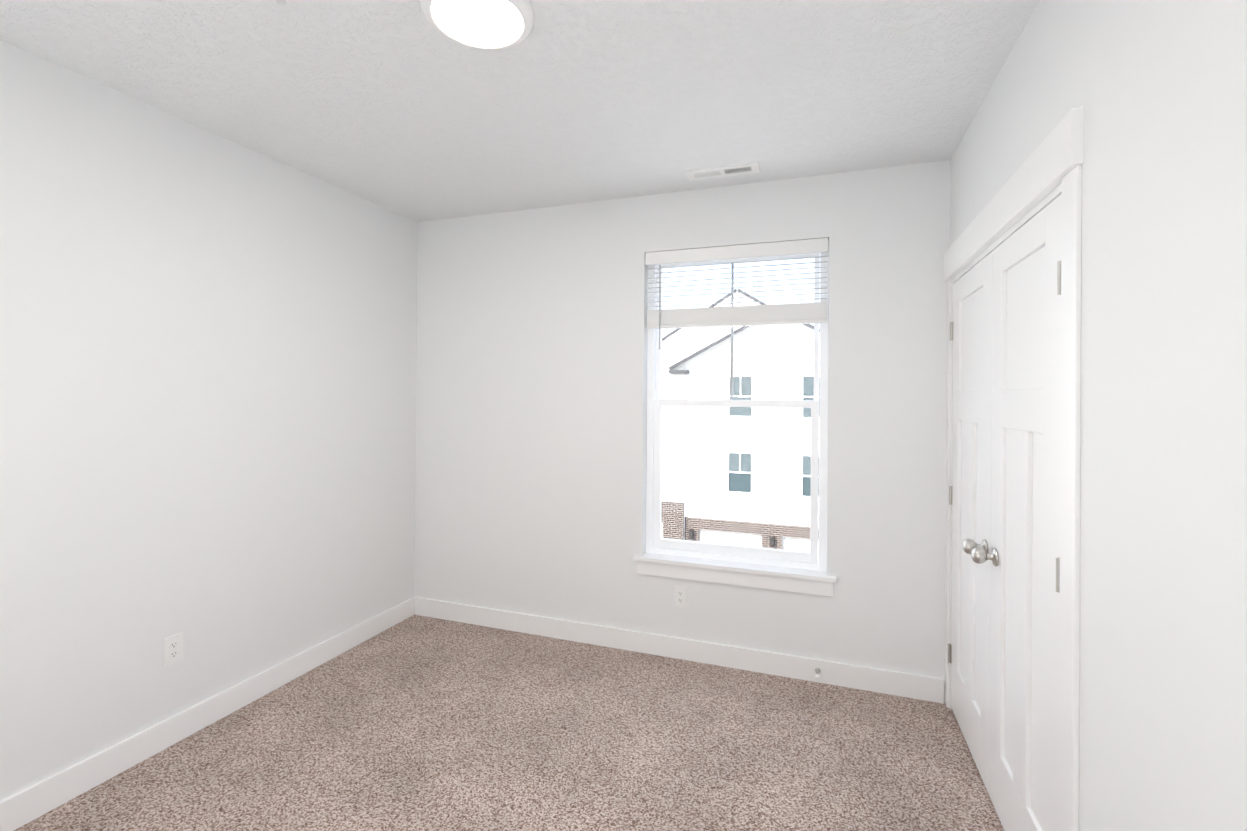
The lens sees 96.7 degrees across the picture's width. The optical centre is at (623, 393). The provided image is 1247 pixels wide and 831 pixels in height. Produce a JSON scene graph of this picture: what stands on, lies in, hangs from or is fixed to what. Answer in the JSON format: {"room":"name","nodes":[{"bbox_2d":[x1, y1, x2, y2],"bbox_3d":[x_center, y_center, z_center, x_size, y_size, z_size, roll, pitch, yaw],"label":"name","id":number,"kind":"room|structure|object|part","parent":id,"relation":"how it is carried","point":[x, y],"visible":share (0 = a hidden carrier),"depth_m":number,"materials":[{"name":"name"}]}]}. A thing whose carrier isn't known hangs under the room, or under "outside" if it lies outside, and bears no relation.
{"room":"empty bedroom","nodes":[
{"label":"empty bedroom","id":0,"kind":"room"},
{"bbox_2d":[0,40,417,800],"bbox_3d":[-2.052,0.151,2.044,0.150,2.620,3.885,0,0,19],"label":"wall","id":1,"kind":"structure","parent":0,"point":[208,352],"depth_m":2.31,"materials":[{"name":"white paint"}]},
{"bbox_2d":[164,632,182,667],"bbox_3d":[-1.880,1.071,2.316,0.006,0.120,0.072,0,0,19],"label":"outlet","id":2,"kind":"object","parent":1,"relation":"attached to","point":[173,649],"visible":1,"depth_m":2.31,"materials":[{"name":"white plastic"}]},
{"bbox_2d":[0,596,415,830],"bbox_3d":[-1.979,1.404,2.025,0.015,0.115,3.555,0,0,19],"label":"baseboard","id":3,"kind":"structure","parent":1,"relation":"attached to","point":[33,802],"depth_m":2.31,"materials":[{"name":"white wood"}]},
{"bbox_2d":[14,615,1003,830],"bbox_3d":[-0.135,1.523,1.363,4.235,0.100,3.885,0,0,19],"label":"floor","id":4,"kind":"structure","parent":0,"point":[417,723],"depth_m":2.27,"materials":[{"name":"carpet"}]},
{"bbox_2d":[0,0,1039,221],"bbox_3d":[-0.114,-1.197,1.374,4.235,0.100,3.885,0,0,19],"label":"ceiling","id":5,"kind":"structure","parent":0,"point":[406,108],"depth_m":2.06,"materials":[{"name":"white paint"}]},
{"bbox_2d":[420,0,533,49],"bbox_3d":[-0.436,-1.134,1.664,0.332,0.029,0.332,0,0,19],"label":"recessed light","id":6,"kind":"object","parent":5,"relation":"in","point":[524,8],"visible":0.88,"depth_m":1.67,"materials":[{"name":"white plastic"}]},
{"bbox_2d":[431,0,522,47],"bbox_3d":[-0.436,-1.120,1.664,0.267,0.012,0.267,0,0,19],"label":"diffuser","id":7,"kind":"object","parent":6,"relation":"attached to","point":[488,23],"visible":1,"depth_m":1.66,"materials":[{"name":"white plastic"}]},
{"bbox_2d":[684,162,759,180],"bbox_3d":[0.505,-1.132,2.835,0.370,0.009,0.120,0,0,19],"label":"ceiling vent","id":8,"kind":"object","parent":5,"relation":"in","point":[706,173],"visible":1,"depth_m":2.83,"materials":[{"name":"white plastic"}]},
{"bbox_2d":[725,167,751,172],"bbox_3d":[0.505,-1.135,2.835,0.294,0.001,0.060,0,0,19],"label":"cavity","id":9,"kind":"object","parent":8,"relation":"in","point":[738,170],"visible":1,"depth_m":2.82,"materials":[{"name":"black metal"}]},
{"bbox_2d":[414,160,949,702],"bbox_3d":[0.563,0.175,3.107,4.085,2.620,0.150,0,0,19],"label":"wall","id":10,"kind":"structure","parent":0,"point":[532,414],"depth_m":3.21,"materials":[{"name":"white paint"}]},
{"bbox_2d":[416,597,943,702],"bbox_3d":[0.084,1.425,3.179,3.087,0.115,0.014,0,0,19],"label":"baseboard","id":11,"kind":"structure","parent":10,"relation":"attached to","point":[921,687],"depth_m":3.05,"materials":[{"name":"white wood"}]},
{"bbox_2d":[674,586,686,608],"bbox_3d":[0.320,1.141,3.102,0.072,0.120,0.006,0,0,19],"label":"outlet","id":12,"kind":"object","parent":10,"relation":"attached to","point":[680,596],"visible":1,"depth_m":3.10,"materials":[{"name":"white plastic"}]},
{"bbox_2d":[636,561,832,596],"bbox_3d":[0.574,0.996,3.009,1.056,0.078,0.016,0,0,19],"label":"trim","id":13,"kind":"structure","parent":10,"relation":"attached to","point":[814,587],"depth_m":2.99,"materials":[{"name":"white wood"}]},
{"bbox_2d":[633,553,836,582],"bbox_3d":[0.584,0.946,3.035,1.086,0.022,0.102,0,0,19],"label":"window sill","id":14,"kind":"structure","parent":10,"relation":"attached to","point":[744,567],"depth_m":3.00,"materials":[{"name":"white wood"}]},
{"bbox_2d":[646,241,828,570],"bbox_3d":[0.619,0.064,3.120,0.996,1.745,0.070,0,0,19],"label":"window unit","id":15,"kind":"structure","parent":10,"relation":"in","point":[815,558],"depth_m":3.08,"materials":[{"name":"white plastic"}]},
{"bbox_3d":[0.611,0.465,3.103,0.908,0.870,0.030,0,0,19],"label":"sash","id":16,"kind":"part","parent":15,"relation":"part of","materials":[{"name":"white plastic"}]},
{"bbox_2d":[645,238,827,348],"bbox_3d":[0.600,-0.528,3.053,0.988,0.558,0.056,0,0,19],"label":"window blind","id":17,"kind":"object","parent":15,"relation":"attached to","point":[801,313],"visible":0.96,"depth_m":3.03,"materials":[{"name":"white plastic"}]},
{"bbox_3d":[0.627,-0.345,3.135,0.908,0.839,0.026,0,0,19],"label":"sash","id":18,"kind":"part","parent":15,"relation":"part of","materials":[{"name":"glass"}]},
{"bbox_2d":[950,0,1246,830],"bbox_3d":[1.688,0.178,1.575,0.950,2.620,1.998,0,0,19],"label":"wall","id":19,"kind":"structure","parent":0,"point":[1156,90],"depth_m":1.04,"materials":[{"name":"white paint"}]},
{"bbox_2d":[948,322,952,663],"bbox_3d":[1.546,0.466,2.619,0.013,1.608,0.022,0,0,19],"label":"left closet door hinges","id":20,"kind":"object","parent":19,"relation":"attached to","point":[950,503],"visible":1,"depth_m":2.61,"materials":[{"name":"grey metal"}]},
{"bbox_2d":[951,251,992,795],"bbox_3d":[1.464,0.478,2.318,0.035,1.995,0.620,0,0,19],"label":"closet door","id":21,"kind":"structure","parent":19,"relation":"in","point":[971,490],"depth_m":2.28,"materials":[{"name":"white wood"}]},
{"bbox_2d":[962,539,987,553],"bbox_3d":[1.329,0.582,2.101,0.076,0.064,0.064,0,0,19],"label":"door knob","id":22,"kind":"object","parent":21,"relation":"attached to","point":[968,545],"depth_m":2.09,"materials":[{"name":"grey metal"}]},
{"bbox_2d":[945,165,1081,830],"bbox_3d":[1.392,0.472,2.006,0.110,2.030,1.295,0,0,19],"label":"door frame","id":23,"kind":"structure","parent":19,"relation":"attached to","point":[1047,200],"depth_m":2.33,"materials":[{"name":"white wood"}]},
{"bbox_2d":[944,107,1083,280],"bbox_3d":[1.327,-0.615,2.007,0.026,0.135,1.431,0,0,19],"label":"trim","id":24,"kind":"structure","parent":19,"relation":"attached to","point":[1056,156],"depth_m":1.64,"materials":[{"name":"white wood"}]},
{"bbox_2d":[990,194,1061,830],"bbox_3d":[1.259,0.474,1.730,0.035,1.995,0.620,0,0,19],"label":"closet door","id":25,"kind":"structure","parent":19,"relation":"in","point":[1025,543],"depth_m":1.69,"materials":[{"name":"white wood"}]},
{"bbox_2d":[971,547,998,565],"bbox_3d":[1.287,0.582,1.982,0.076,0.064,0.064,0,0,19],"label":"door knob","id":26,"kind":"object","parent":25,"relation":"attached to","point":[979,555],"depth_m":1.97,"materials":[{"name":"grey metal"}]},
{"bbox_2d":[1056,261,1060,592],"bbox_3d":[1.134,0.458,1.444,0.013,1.608,0.022,0,0,19],"label":"right closet door hinges","id":27,"kind":"object","parent":19,"relation":"attached to","point":[1058,293],"visible":0.5,"depth_m":1.44,"materials":[{"name":"grey metal"}]},
{"label":"outside","id":28,"kind":"structure","parent":0,"visible":0},
{"bbox_3d":[3.592,7.520,18.075,80.000,0.200,29.500,0,0,19],"label":"pavement","id":29,"kind":"object","parent":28,"visible":0},
{"bbox_2d":[661,501,818,548],"bbox_3d":[5.926,5.832,20.172,21.000,3.230,0.420,0,0,19],"label":"brick building","id":30,"kind":"structure","parent":29,"relation":"on","point":[676,512],"depth_m":20.97,"materials":[{"name":"brown brick"}]},
{"bbox_2d":[688,529,693,537],"bbox_3d":[2.578,5.380,21.193,0.200,0.290,0.190,0,0,19],"label":"lantern","id":31,"kind":"object","parent":30,"relation":"attached to","point":[691,536],"depth_m":21.13,"materials":[{"name":"grey"}]},
{"bbox_2d":[661,523,818,551],"bbox_3d":[2.821,6.227,21.296,12.200,2.400,0.245,0,0,19],"label":"garage doors","id":32,"kind":"object","parent":30,"relation":"attached to","point":[739,537],"depth_m":20.78,"materials":[{"name":"white"}]},
{"bbox_2d":[662,293,819,527],"bbox_3d":[7.466,0.416,24.470,21.000,8.820,9.360,0,0,19],"label":"siding","id":33,"kind":"object","parent":30,"relation":"on","point":[712,390],"depth_m":20.80,"materials":[{"name":"white"}]},
{"bbox_2d":[684,374,685,539],"bbox_3d":[2.329,3.349,21.395,0.090,8.150,0.080,0,0,19],"label":"downspout","id":34,"kind":"object","parent":33,"relation":"attached to","point":[684,450],"depth_m":21.36,"materials":[{"name":"white metal"}]},
{"bbox_2d":[663,291,749,362],"bbox_3d":[6.212,-2.466,24.828,9.799,3.190,9.550,0,0,19],"label":"soffit","id":35,"kind":"structure","parent":33,"relation":"attached to","point":[718,343],"depth_m":21.91,"materials":[{"name":"white"}]},
{"bbox_2d":[662,288,819,373],"bbox_3d":[4.827,-2.429,20.873,9.819,3.359,1.230,0,0,19],"label":"fascia","id":36,"kind":"object","parent":33,"relation":"attached to","point":[709,345],"depth_m":21.14,"materials":[{"name":"grey"}]},
{"bbox_2d":[726,374,819,498],"bbox_3d":[4.765,0.307,21.141,11.500,6.910,1.430,0,0,19],"label":"window frames","id":37,"kind":"structure","parent":33,"relation":"attached to","point":[728,452],"depth_m":20.57,"materials":[{"name":"white"}]},
{"bbox_2d":[729,376,819,496],"bbox_3d":[4.565,1.533,20.593,11.300,4.310,0.164,0,0,19],"label":"windows","id":38,"kind":"structure","parent":37,"relation":"attached to","point":[808,381],"depth_m":20.68,"materials":[{"name":"grey glass"}]},
{"bbox_2d":[769,537,774,545],"bbox_3d":[5.410,5.398,20.202,0.200,0.290,0.190,0,0,19],"label":"lantern","id":39,"kind":"object","parent":30,"relation":"attached to","point":[771,541],"depth_m":20.14,"materials":[{"name":"grey"}]},
{"bbox_3d":[-0.962,-1.147,1.558,0.082,0.012,0.082,0,0,19],"label":"plate","id":40,"kind":"object","parent":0,"visible":0},
{"bbox_2d":[276,0,285,4],"bbox_3d":[-0.963,-1.123,1.558,0.026,0.044,0.026,0,0,19],"label":"sprinkler head","id":41,"kind":"object","parent":40,"relation":"attached to","point":[282,2],"visible":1,"depth_m":1.56}
]}

